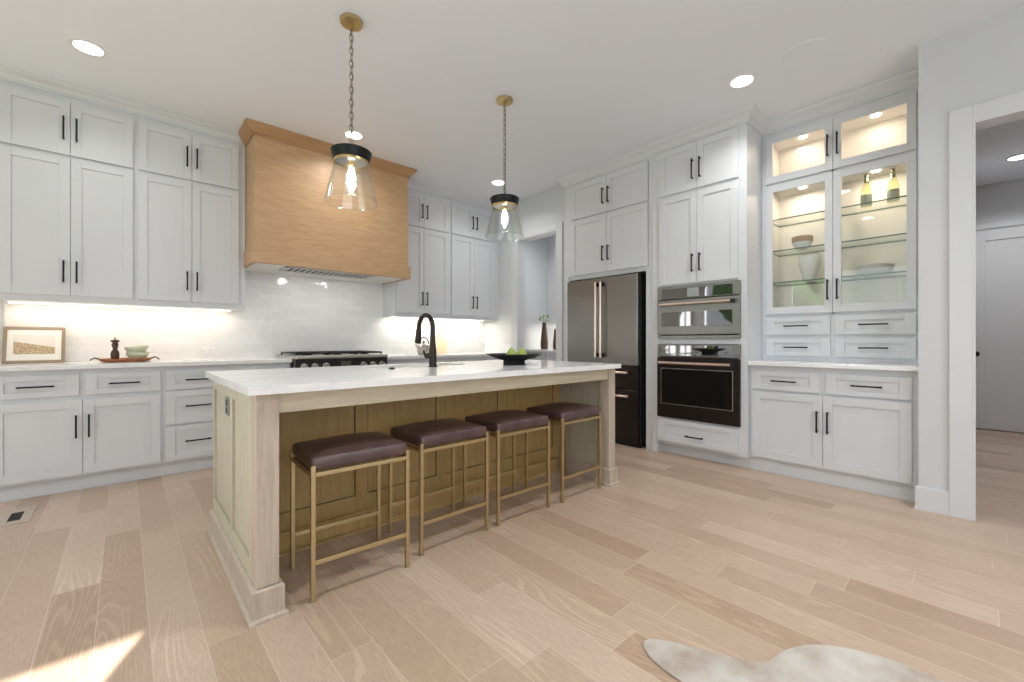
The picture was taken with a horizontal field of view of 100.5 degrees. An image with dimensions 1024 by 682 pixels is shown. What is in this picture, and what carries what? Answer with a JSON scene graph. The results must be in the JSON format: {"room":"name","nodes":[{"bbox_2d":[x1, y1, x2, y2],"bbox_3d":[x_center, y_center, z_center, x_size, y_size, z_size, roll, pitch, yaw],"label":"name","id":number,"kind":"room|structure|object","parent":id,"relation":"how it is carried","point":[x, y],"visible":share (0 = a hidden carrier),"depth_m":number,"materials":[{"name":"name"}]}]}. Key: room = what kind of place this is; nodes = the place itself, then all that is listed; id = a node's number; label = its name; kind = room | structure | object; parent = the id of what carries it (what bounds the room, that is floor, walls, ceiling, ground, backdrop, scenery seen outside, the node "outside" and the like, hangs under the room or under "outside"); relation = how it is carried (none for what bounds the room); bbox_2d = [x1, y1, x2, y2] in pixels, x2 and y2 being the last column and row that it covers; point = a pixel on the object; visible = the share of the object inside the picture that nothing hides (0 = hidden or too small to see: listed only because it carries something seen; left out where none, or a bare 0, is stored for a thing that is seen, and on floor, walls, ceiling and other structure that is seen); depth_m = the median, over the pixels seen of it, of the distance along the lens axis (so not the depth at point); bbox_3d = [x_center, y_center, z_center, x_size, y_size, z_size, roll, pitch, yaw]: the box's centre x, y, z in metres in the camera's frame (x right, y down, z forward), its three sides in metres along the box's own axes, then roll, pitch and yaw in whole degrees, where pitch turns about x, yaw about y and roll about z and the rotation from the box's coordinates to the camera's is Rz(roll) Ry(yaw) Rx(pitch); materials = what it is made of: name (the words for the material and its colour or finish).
{"room":"kitchen","nodes":[
{"label":"kitchen","id":0,"kind":"room"},
{"bbox_2d":[0,237,546,363],"bbox_3d":[-2.607,-0.420,4.469,8.800,3.020,0.120,0,0,-42],"label":"wall","id":1,"kind":"structure","parent":0,"point":[535,250],"depth_m":7.10,"materials":[{"name":"paint"}]},
{"bbox_2d":[0,65,135,306],"bbox_3d":[-3.453,-1.112,3.344,0.742,1.634,0.395,0,0,-42],"label":"upper cabinet","id":2,"kind":"object","parent":1,"relation":"attached to","point":[67,151],"visible":1,"depth_m":3.21,"materials":[{"name":"paint"}]},
{"bbox_2d":[8,302,230,311],"bbox_3d":[-3.247,-0.289,3.657,1.400,0.009,0.020,0,0,-42],"label":"light strip","id":3,"kind":"object","parent":2,"relation":"attached to","point":[8,302],"visible":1,"depth_m":3.56,"materials":[{"name":"white plastic"}]},
{"bbox_2d":[135,103,244,310],"bbox_3d":[-2.891,-1.112,3.856,0.778,1.634,0.395,0,0,-42],"label":"upper cabinet","id":4,"kind":"object","parent":1,"relation":"attached to","point":[190,173],"visible":0.98,"depth_m":3.71,"materials":[{"name":"paint"}]},
{"bbox_2d":[4,271,484,361],"bbox_3d":[-2.136,-0.290,4.810,4.665,0.920,0.010,0,0,-42],"label":"wall tile","id":5,"kind":"structure","parent":1,"relation":"attached to","point":[282,313],"depth_m":4.42,"materials":[{"name":"white tile"}]},
{"bbox_2d":[200,347,214,353],"bbox_3d":[-2.917,0.092,4.085,0.118,0.070,0.011,0,0,-42],"label":"wall outlet","id":6,"kind":"object","parent":5,"relation":"attached to","point":[203,350],"visible":1,"depth_m":4.08,"materials":[{"name":"white plastic"}]},
{"bbox_2d":[238,118,416,284],"bbox_3d":[-1.926,-1.313,4.507,1.668,1.232,0.730,0,0,-42],"label":"range hood","id":7,"kind":"object","parent":1,"relation":"attached to","point":[290,229],"visible":0.93,"depth_m":4.16,"materials":[{"name":"brown wood"}]},
{"bbox_2d":[383,180,452,318],"bbox_3d":[-1.187,-1.112,5.406,0.771,1.634,0.395,0,0,-42],"label":"upper cabinet","id":8,"kind":"object","parent":1,"relation":"attached to","point":[427,290],"visible":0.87,"depth_m":5.31,"materials":[{"name":"paint"}]},
{"bbox_2d":[390,317,474,320],"bbox_3d":[-0.965,-0.289,5.733,1.450,0.009,0.020,0,0,-42],"label":"light strip","id":9,"kind":"object","parent":8,"relation":"attached to","point":[390,317],"visible":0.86,"depth_m":5.70,"materials":[{"name":"white plastic"}]},
{"bbox_2d":[449,192,494,320],"bbox_3d":[-0.621,-1.112,5.921,0.759,1.634,0.395,0,0,-42],"label":"upper cabinet","id":10,"kind":"object","parent":1,"relation":"attached to","point":[471,219],"visible":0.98,"depth_m":5.79,"materials":[{"name":"paint"}]},
{"bbox_2d":[0,428,1023,681],"bbox_3d":[0.849,1.120,2.618,11.420,0.060,7.970,0,0,-42],"label":"floor","id":11,"kind":"structure","parent":0,"point":[124,581],"depth_m":1.87,"materials":[{"name":"brown wood"}]},
{"bbox_2d":[0,505,37,526],"bbox_3d":[-3.085,1.088,2.648,0.150,0.004,0.350,0,0,-42],"label":"floor vent","id":12,"kind":"object","parent":11,"relation":"in","point":[23,514],"visible":1,"depth_m":2.65,"materials":[{"name":"brown wood"}]},
{"bbox_2d":[7,511,24,521],"bbox_3d":[-3.074,1.089,2.639,0.055,0.002,0.180,0,0,-42],"label":"grille","id":13,"kind":"object","parent":12,"relation":"attached to","point":[18,515],"depth_m":2.64,"materials":[{"name":"black metal"}]},
{"bbox_2d":[0,367,162,501],"bbox_3d":[-3.308,0.647,3.304,0.904,0.885,0.640,0,0,-42],"label":"base cabinet","id":14,"kind":"object","parent":11,"relation":"on","point":[72,429],"visible":1,"depth_m":3.08,"materials":[{"name":"paint"}]},
{"bbox_2d":[0,357,291,371],"bbox_3d":[-2.965,0.186,3.626,1.845,0.033,0.635,0,0,-42],"label":"countertop","id":15,"kind":"structure","parent":14,"relation":"on","point":[219,361],"depth_m":3.36,"materials":[{"name":"stone"}]},
{"bbox_2d":[1,326,65,363],"bbox_3d":[-3.690,0.031,3.294,0.324,0.280,0.086,0,0,-42],"label":"picture frame","id":16,"kind":"object","parent":15,"relation":"on","point":[19,344],"visible":1,"depth_m":3.29,"materials":[{"name":"brown wood"}]},
{"bbox_2d":[13,335,54,353],"bbox_3d":[-3.688,0.026,3.292,0.216,0.152,0.002,0,-14,-42],"label":"print","id":17,"kind":"object","parent":16,"relation":"attached to","point":[22,344],"depth_m":3.29},
{"bbox_2d":[90,356,158,361],"bbox_3d":[-3.156,0.148,3.483,0.424,0.041,0.211,0,0,-42],"label":"serving tray","id":18,"kind":"object","parent":15,"relation":"on","point":[147,358],"visible":0.94,"depth_m":3.42,"materials":[{"name":"brown wood"}]},
{"bbox_2d":[110,337,119,358],"bbox_3d":[-3.205,0.063,3.439,0.056,0.190,0.056,0,0,-42],"label":"pepper mill","id":19,"kind":"object","parent":18,"relation":"on","point":[114,354],"visible":0.87,"depth_m":3.42,"materials":[{"name":"brown wood"}]},
{"bbox_2d":[126,352,148,357],"bbox_3d":[-3.103,0.125,3.531,0.147,0.066,0.147,0,0,-42],"label":"bowl","id":20,"kind":"object","parent":18,"relation":"on","point":[129,354],"visible":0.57,"depth_m":3.48,"materials":[{"name":"yellow ceramic"}]},
{"bbox_2d":[124,346,147,351],"bbox_3d":[-3.108,0.079,3.526,0.150,0.080,0.150,0,0,3],"label":"bowl","id":21,"kind":"object","parent":20,"relation":"on","point":[136,348],"visible":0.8,"depth_m":3.48,"materials":[{"name":"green ceramic"}]},
{"bbox_2d":[163,365,229,475],"bbox_3d":[-2.806,0.647,3.761,0.454,0.885,0.640,0,0,-42],"label":"base cabinet","id":22,"kind":"object","parent":11,"relation":"on","point":[187,393],"visible":0.76,"depth_m":3.51,"materials":[{"name":"paint"}]},
{"bbox_2d":[230,363,289,369],"bbox_3d":[-2.460,0.647,4.076,0.482,0.885,0.640,0,0,-42],"label":"base cabinet","id":23,"kind":"object","parent":11,"relation":"on","point":[263,365],"visible":0.08,"depth_m":3.87,"materials":[{"name":"paint"}]},
{"bbox_2d":[277,351,387,367],"bbox_3d":[-1.881,0.601,4.503,0.912,0.978,0.728,0,0,-42],"label":"range","id":24,"kind":"object","parent":11,"relation":"on","point":[300,359],"visible":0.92,"depth_m":4.26,"materials":[{"name":"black metal"}]},
{"bbox_2d":[277,353,360,360],"bbox_3d":[-1.921,0.165,4.546,0.912,0.040,0.610,0,0,-42],"label":"cooktop","id":25,"kind":"object","parent":24,"relation":"in","point":[292,357],"depth_m":4.26,"materials":[{"name":"metal"}]},
{"bbox_2d":[290,431,408,602],"bbox_3d":[-0.779,0.775,2.049,0.444,0.630,0.358,0,0,-40],"label":"bar stool","id":26,"kind":"object","parent":11,"relation":"on","point":[347,449],"visible":1,"depth_m":1.97,"materials":[{"name":"brown leather"}]},
{"bbox_2d":[292,431,406,470],"bbox_3d":[-0.779,0.506,2.049,0.436,0.092,0.360,0,0,-40],"label":"seat cushion","id":27,"kind":"object","parent":26,"relation":"on","point":[347,449],"depth_m":1.94,"materials":[{"name":"leather"}]},
{"bbox_2d":[205,360,620,629],"bbox_3d":[-0.471,0.627,2.863,2.473,0.925,1.170,0,0,-42],"label":"kitchen island","id":28,"kind":"object","parent":11,"relation":"on","point":[259,415],"visible":0.91,"depth_m":2.36,"materials":[{"name":"brown wood"}]},
{"bbox_2d":[225,397,229,415],"bbox_3d":[-1.439,0.330,2.155,0.008,0.090,0.085,0,0,-42],"label":"outlet plate","id":29,"kind":"object","parent":28,"relation":"attached to","point":[227,399],"depth_m":2.13,"materials":[{"name":"grey plastic"}]},
{"bbox_2d":[205,360,620,395],"bbox_3d":[-0.465,0.191,2.856,2.473,0.032,1.150,0,0,-42],"label":"island countertop","id":30,"kind":"structure","parent":28,"relation":"on","point":[254,382],"depth_m":2.29,"materials":[{"name":"stone"}]},
{"bbox_2d":[415,313,436,366],"bbox_3d":[-0.616,-0.010,2.942,0.102,0.370,0.250,0,0,-42],"label":"faucet","id":31,"kind":"object","parent":30,"relation":"on","point":[431,355],"visible":0.98,"depth_m":2.87,"materials":[{"name":"grey metal"}]},
{"bbox_2d":[487,353,540,364],"bbox_3d":[0.015,0.135,3.178,0.414,0.080,0.414,0,0,-42],"label":"fruit bowl","id":32,"kind":"object","parent":30,"relation":"on","point":[507,359],"visible":0.91,"depth_m":3.08,"materials":[{"name":"black ceramic"}]},
{"bbox_2d":[506,347,516,354],"bbox_3d":[-0.004,0.089,3.140,0.088,0.104,0.088,0,0,-42],"label":"pear","id":33,"kind":"object","parent":32,"relation":"in","point":[511,351],"visible":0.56,"depth_m":3.11,"materials":[{"name":"green food"}]},
{"bbox_2d":[517,348,526,354],"bbox_3d":[0.073,0.089,3.196,0.088,0.104,0.088,0,0,-42],"label":"pear","id":34,"kind":"object","parent":32,"relation":"in","point":[521,351],"visible":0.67,"depth_m":3.17,"materials":[{"name":"green food"}]},
{"bbox_2d":[387,357,454,363],"bbox_3d":[-1.233,0.647,5.192,0.935,0.885,0.640,0,0,-42],"label":"base cabinet","id":35,"kind":"object","parent":11,"relation":"on","point":[422,360],"visible":0.11,"depth_m":4.94,"materials":[{"name":"paint"}]},
{"bbox_2d":[388,418,488,555],"bbox_3d":[-0.418,0.775,2.436,0.444,0.630,0.358,0,0,-42],"label":"bar stool","id":36,"kind":"object","parent":11,"relation":"on","point":[423,434],"visible":0.98,"depth_m":2.36,"materials":[{"name":"brown leather"}]},
{"bbox_2d":[390,418,486,447],"bbox_3d":[-0.418,0.506,2.436,0.436,0.092,0.360,0,0,-42],"label":"seat cushion","id":37,"kind":"object","parent":36,"relation":"on","point":[423,434],"depth_m":2.32,"materials":[{"name":"leather"}]},
{"bbox_2d":[455,356,499,361],"bbox_3d":[-0.541,0.647,5.822,0.935,0.885,0.640,0,0,-42],"label":"base cabinet","id":38,"kind":"object","parent":11,"relation":"on","point":[457,359],"visible":0.06,"depth_m":5.52,"materials":[{"name":"paint"}]},
{"bbox_2d":[387,352,488,359],"bbox_3d":[-0.890,0.186,5.514,1.890,0.033,0.635,0,0,-42],"label":"countertop","id":39,"kind":"structure","parent":38,"relation":"on","point":[480,354],"depth_m":5.28,"materials":[{"name":"stone"}]},
{"bbox_2d":[415,337,429,353],"bbox_3d":[-1.129,0.058,5.402,0.197,0.222,0.176,0,0,-12],"label":"kettle","id":40,"kind":"object","parent":39,"relation":"on","point":[423,346],"visible":0.84,"depth_m":5.33,"materials":[{"name":"white ceramic"}]},
{"bbox_2d":[436,334,446,352],"bbox_3d":[-0.977,0.035,5.821,0.190,0.267,0.042,0,0,-42],"label":"board","id":41,"kind":"object","parent":39,"relation":"on","point":[441,347],"visible":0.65,"depth_m":5.82,"materials":[{"name":"beige"}]},
{"bbox_2d":[463,410,549,526],"bbox_3d":[-0.035,0.775,2.779,0.444,0.630,0.358,0,0,-41],"label":"bar stool","id":42,"kind":"object","parent":11,"relation":"on","point":[501,421],"visible":0.94,"depth_m":2.70,"materials":[{"name":"brown leather"}]},
{"bbox_2d":[465,410,548,432],"bbox_3d":[-0.035,0.506,2.779,0.436,0.092,0.360,0,0,-41],"label":"seat cushion","id":43,"kind":"object","parent":42,"relation":"on","point":[501,421],"depth_m":2.66,"materials":[{"name":"leather"}]},
{"bbox_2d":[527,352,555,360],"bbox_3d":[0.887,0.630,6.496,0.614,0.920,1.575,0,0,-42],"label":"pantry cabinet","id":44,"kind":"object","parent":11,"relation":"on","point":[550,356],"visible":0.11,"depth_m":6.52,"materials":[{"name":"paint"}]},
{"bbox_2d":[525,349,555,351],"bbox_3d":[0.905,0.153,6.505,0.615,0.032,1.585,0,0,-42],"label":"countertop","id":45,"kind":"structure","parent":44,"relation":"on","point":[526,350],"depth_m":6.65,"materials":[{"name":"stone"}]},
{"bbox_2d":[541,323,547,349],"bbox_3d":[0.521,-0.079,6.856,0.124,0.430,0.124,0,0,-42],"label":"bronze vase","id":46,"kind":"object","parent":45,"relation":"on","point":[544,336],"visible":1,"depth_m":6.81,"materials":[{"name":"brown"}]},
{"bbox_2d":[539,314,548,322],"bbox_3d":[0.514,-0.342,6.863,0.056,0.186,0.234,0,0,-38],"label":"branch","id":47,"kind":"object","parent":46,"relation":"in","point":[547,316],"visible":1,"depth_m":6.86,"materials":[{"name":"brown"}]},
{"bbox_2d":[553,329,555,349],"bbox_3d":[0.690,-0.029,6.671,0.100,0.330,0.100,0,0,-42],"label":"bronze vase","id":48,"kind":"object","parent":45,"relation":"on","point":[554,337],"visible":0.43,"depth_m":6.64,"materials":[{"name":"brown"}]},
{"bbox_2d":[525,402,600,502],"bbox_3d":[0.379,0.775,3.147,0.444,0.630,0.358,0,0,-43],"label":"bar stool","id":49,"kind":"object","parent":11,"relation":"on","point":[562,412],"visible":0.98,"depth_m":3.05,"materials":[{"name":"brown leather"}]},
{"bbox_2d":[526,402,599,420],"bbox_3d":[0.379,0.506,3.147,0.436,0.092,0.360,0,0,-43],"label":"seat cushion","id":50,"kind":"object","parent":49,"relation":"on","point":[559,411],"depth_m":3.03,"materials":[{"name":"leather"}]},
{"bbox_2d":[556,146,651,449],"bbox_3d":[1.208,-0.419,4.895,0.725,3.019,1.235,0,0,-42],"label":"tall cabinet","id":51,"kind":"object","parent":11,"relation":"on","point":[608,204],"visible":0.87,"depth_m":4.58,"materials":[{"name":"paint"}]},
{"bbox_2d":[567,271,645,447],"bbox_3d":[1.184,0.194,4.816,0.726,1.792,0.960,0,0,-42],"label":"refrigerator","id":52,"kind":"object","parent":11,"relation":"on","point":[606,317],"visible":0.69,"depth_m":4.45,"materials":[{"name":"black"}]},
{"bbox_2d":[648,104,768,468],"bbox_3d":[1.931,-0.419,4.074,0.760,3.019,0.948,0,0,-42],"label":"tall cabinet","id":53,"kind":"object","parent":11,"relation":"on","point":[707,176],"visible":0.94,"depth_m":3.79,"materials":[{"name":"paint"}]},
{"bbox_2d":[657,344,740,426],"bbox_3d":[1.853,0.380,4.040,0.622,0.696,0.754,0,0,-42],"label":"wall oven","id":54,"kind":"object","parent":53,"relation":"in","point":[696,382],"visible":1,"depth_m":3.84,"materials":[{"name":"black"}]},
{"bbox_2d":[657,280,740,338],"bbox_3d":[1.815,-0.268,4.006,0.522,0.495,0.754,0,0,-42],"label":"microwave oven","id":55,"kind":"object","parent":53,"relation":"in","point":[707,310],"visible":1,"depth_m":3.84,"materials":[{"name":"silver metal"}]},
{"bbox_2d":[643,639,944,681],"bbox_3d":[1.325,1.086,0.603,1.715,0.006,1.903,0,0,0],"label":"rug","id":56,"kind":"object","parent":11,"relation":"on","point":[685,663],"visible":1,"depth_m":1.41,"materials":[{"name":"white fur"}]},
{"bbox_2d":[750,365,917,501],"bbox_3d":[2.579,0.647,3.422,0.670,0.885,1.048,0,0,-42],"label":"base cabinet","id":57,"kind":"object","parent":11,"relation":"on","point":[855,429],"visible":0.99,"depth_m":3.17,"materials":[{"name":"paint"}]},
{"bbox_2d":[748,360,917,371],"bbox_3d":[2.590,0.186,3.432,0.680,0.033,1.046,0,0,-42],"label":"countertop","id":58,"kind":"structure","parent":57,"relation":"on","point":[838,365],"depth_m":3.18,"materials":[{"name":"stone"}]},
{"bbox_2d":[762,69,917,364],"bbox_3d":[2.690,-0.879,3.522,0.410,2.099,1.046,0,0,-42],"label":"display cabinet","id":59,"kind":"object","parent":58,"relation":"on","point":[816,158],"visible":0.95,"depth_m":3.48,"materials":[{"name":"paint"}]},
{"bbox_2d":[773,210,824,226],"bbox_3d":[2.566,-1.072,3.735,0.283,0.010,0.472,0,0,-42],"label":"glass shelf","id":60,"kind":"object","parent":59,"relation":"attached to","point":[821,219],"depth_m":3.84,"materials":[{"name":"green"}]},
{"bbox_2d":[773,244,824,256],"bbox_3d":[2.566,-0.795,3.735,0.283,0.010,0.472,0,0,-42],"label":"glass shelf","id":61,"kind":"object","parent":59,"relation":"attached to","point":[819,251],"depth_m":3.84,"materials":[{"name":"green"}]},
{"bbox_2d":[773,278,824,286],"bbox_3d":[2.566,-0.515,3.735,0.283,0.010,0.472,0,0,-42],"label":"glass shelf","id":62,"kind":"object","parent":59,"relation":"attached to","point":[820,281],"depth_m":3.84,"materials":[{"name":"green"}]},
{"bbox_2d":[792,235,812,250],"bbox_3d":[2.548,-0.857,3.738,0.158,0.112,0.158,0,0,-42],"label":"bowl","id":63,"kind":"object","parent":59,"relation":"on","point":[802,240],"visible":0.92,"depth_m":3.69,"materials":[{"name":"white ceramic"}]},
{"bbox_2d":[798,254,820,281],"bbox_3d":[2.581,-0.628,3.701,0.164,0.215,0.164,0,0,-42],"label":"vase","id":64,"kind":"object","parent":59,"relation":"on","point":[808,264],"visible":0.93,"depth_m":3.65,"materials":[{"name":"white ceramic"}]},
{"bbox_2d":[860,174,871,206],"bbox_3d":[2.854,-1.210,3.431,0.075,0.264,0.075,0,0,-42],"label":"wine bottle","id":65,"kind":"object","parent":59,"relation":"on","point":[865,198],"visible":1,"depth_m":3.42,"materials":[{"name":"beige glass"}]},
{"bbox_2d":[842,195,906,216],"bbox_3d":[2.888,-1.072,3.381,0.283,0.010,0.479,0,0,-42],"label":"glass shelf","id":66,"kind":"object","parent":59,"relation":"attached to","point":[900,205],"depth_m":3.46,"materials":[{"name":"green"}]},
{"bbox_2d":[842,233,906,248],"bbox_3d":[2.888,-0.795,3.381,0.283,0.010,0.479,0,0,-42],"label":"glass shelf","id":67,"kind":"object","parent":59,"relation":"attached to","point":[899,240],"depth_m":3.46,"materials":[{"name":"green"}]},
{"bbox_2d":[842,271,906,281],"bbox_3d":[2.888,-0.515,3.381,0.283,0.010,0.479,0,0,-42],"label":"glass shelf","id":68,"kind":"object","parent":59,"relation":"attached to","point":[898,275],"depth_m":3.45,"materials":[{"name":"green"}]},
{"bbox_2d":[856,263,894,276],"bbox_3d":[2.877,-0.561,3.375,0.236,0.080,0.236,0,0,-42],"label":"serving dish","id":69,"kind":"object","parent":59,"relation":"on","point":[872,268],"visible":0.91,"depth_m":3.30,"materials":[{"name":"white ceramic"}]},
{"bbox_2d":[871,113,880,117],"bbox_3d":[2.873,-1.783,3.365,0.064,0.006,0.064,0,0,-42],"label":"puck light","id":70,"kind":"object","parent":59,"relation":"on","point":[875,115],"depth_m":3.36,"materials":[{"name":"white plastic"}]},
{"bbox_2d":[887,168,899,201],"bbox_3d":[2.963,-1.210,3.311,0.075,0.264,0.075,0,0,-42],"label":"wine bottle","id":71,"kind":"object","parent":59,"relation":"on","point":[891,193],"visible":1,"depth_m":3.30,"materials":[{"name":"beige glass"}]},
{"bbox_2d":[0,0,1023,202],"bbox_3d":[0.849,-1.970,2.618,11.420,0.080,7.970,0,0,-42],"label":"ceiling","id":72,"kind":"structure","parent":0,"point":[589,83],"depth_m":3.00,"materials":[{"name":"paint"}]},
{"bbox_2d":[67,37,108,57],"bbox_3d":[-2.788,-1.927,2.804,0.196,0.005,0.196,0,0,-42],"label":"recessed light","id":73,"kind":"object","parent":72,"relation":"in","point":[87,47],"visible":1,"depth_m":2.80,"materials":[{"name":"white plastic"}]},
{"bbox_2d":[323,12,376,209],"bbox_3d":[-0.968,-1.381,2.567,0.309,1.097,0.309,0,0,-42],"label":"pendant light","id":74,"kind":"object","parent":72,"relation":"hanging from","point":[352,157],"visible":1,"depth_m":2.55,"materials":[{"name":"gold metal"}]},
{"bbox_2d":[347,161,355,167],"bbox_3d":[-0.968,-1.064,2.567,0.048,0.032,0.048,0,0,-42],"label":"socket","id":75,"kind":"object","parent":74,"relation":"attached to","point":[351,164],"depth_m":2.55,"materials":[{"name":"gold metal"}]},
{"bbox_2d":[343,130,364,139],"bbox_3d":[-1.482,-1.927,3.992,0.196,0.005,0.196,0,0,-42],"label":"recessed light","id":76,"kind":"object","parent":72,"relation":"in","point":[357,135],"visible":0.9,"depth_m":3.99,"materials":[{"name":"white plastic"}]},
{"bbox_2d":[490,180,504,185],"bbox_3d":[-0.166,-1.927,5.190,0.196,0.005,0.196,0,0,-42],"label":"recessed light","id":77,"kind":"object","parent":72,"relation":"in","point":[493,182],"visible":0.87,"depth_m":5.18,"materials":[{"name":"white plastic"}]},
{"bbox_2d":[486,95,518,237],"bbox_3d":[-0.059,-1.381,3.408,0.309,1.097,0.309,0,0,-42],"label":"pendant light","id":78,"kind":"object","parent":72,"relation":"hanging from","point":[504,202],"visible":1,"depth_m":3.39,"materials":[{"name":"gold"}]},
{"bbox_2d":[727,73,756,88],"bbox_3d":[1.706,-1.927,3.162,0.196,0.005,0.196,0,0,-42],"label":"recessed light","id":79,"kind":"object","parent":72,"relation":"in","point":[743,80],"visible":1,"depth_m":3.15,"materials":[{"name":"white plastic"}]},
{"bbox_2d":[783,39,829,65],"bbox_3d":[1.966,-1.927,2.851,0.262,0.005,0.262,0,0,-42],"label":"ceiling speaker","id":80,"kind":"object","parent":72,"relation":"attached to","point":[805,52],"visible":1,"depth_m":2.84,"materials":[{"name":"paint"}]},
{"bbox_2d":[1004,154,1023,161],"bbox_3d":[5.322,-1.927,4.478,0.196,0.005,0.196,0,0,-42],"label":"recessed light","id":81,"kind":"object","parent":72,"relation":"in","point":[1021,156],"visible":1,"depth_m":4.50,"materials":[{"name":"white plastic"}]},
{"bbox_2d":[499,185,564,360],"bbox_3d":[0.190,-0.420,5.824,0.120,3.020,1.640,0,0,-42],"label":"wall","id":82,"kind":"structure","parent":0,"point":[547,207],"depth_m":5.74,"materials":[{"name":"paint"}]},
{"bbox_2d":[494,210,498,320],"bbox_3d":[-0.233,-1.113,6.129,0.095,1.635,0.020,0,0,-42],"label":"trim","id":83,"kind":"structure","parent":82,"relation":"attached to","point":[496,213],"depth_m":6.12,"materials":[{"name":"paint"}]},
{"bbox_2d":[485,315,510,352],"bbox_3d":[-0.205,-0.100,6.161,0.010,0.540,0.590,0,0,-42],"label":"tile","id":84,"kind":"structure","parent":82,"relation":"attached to","point":[497,333],"depth_m":6.14,"materials":[{"name":"white tile"}]},
{"bbox_2d":[511,222,562,360],"bbox_3d":[0.355,-0.190,5.626,0.142,2.560,0.925,0,0,-42],"label":"trim","id":85,"kind":"structure","parent":82,"relation":"attached to","point":[518,240],"depth_m":5.84,"materials":[{"name":"paint"}]},
{"bbox_2d":[547,235,555,348],"bbox_3d":[1.182,-0.420,6.754,0.120,3.020,1.600,0,0,-42],"label":"wall","id":86,"kind":"structure","parent":0,"point":[551,241],"depth_m":7.23,"materials":[{"name":"paint"}]},
{"bbox_2d":[918,5,1023,491],"bbox_3d":[3.620,-0.420,1.787,0.120,3.020,2.770,0,0,-42],"label":"wall","id":87,"kind":"structure","parent":0,"point":[981,61],"depth_m":2.70,"materials":[{"name":"paint"}]},
{"bbox_2d":[914,486,948,515],"bbox_3d":[2.727,1.018,2.764,0.154,0.145,0.158,0,0,-42],"label":"baseboard","id":88,"kind":"structure","parent":87,"relation":"attached to","point":[926,499],"depth_m":2.71,"materials":[{"name":"paint"}]},
{"bbox_2d":[949,91,1023,520],"bbox_3d":[3.293,-0.170,2.138,0.150,2.520,1.530,0,0,-42],"label":"trim","id":89,"kind":"structure","parent":87,"relation":"attached to","point":[964,123],"depth_m":2.61,"materials":[{"name":"paint"}]},
{"bbox_2d":[976,178,1023,432],"bbox_3d":[6.660,-0.420,4.471,0.130,3.020,2.650,0,0,-42],"label":"wall","id":90,"kind":"structure","parent":0,"point":[1000,201],"depth_m":5.17,"materials":[{"name":"paint"}]},
{"bbox_2d":[976,226,1023,432],"bbox_3d":[6.044,-0.135,4.969,0.108,2.430,0.935,0,0,-42],"label":"door","id":91,"kind":"structure","parent":90,"relation":"in","point":[999,253],"depth_m":5.16,"materials":[{"name":"paint"}]},
{"bbox_2d":[976,218,1023,231],"bbox_3d":[6.086,-0.180,4.986,0.025,2.540,1.084,0,0,-42],"label":"trim","id":92,"kind":"structure","parent":90,"relation":"attached to","point":[1013,223],"depth_m":5.16,"materials":[{"name":"paint"}]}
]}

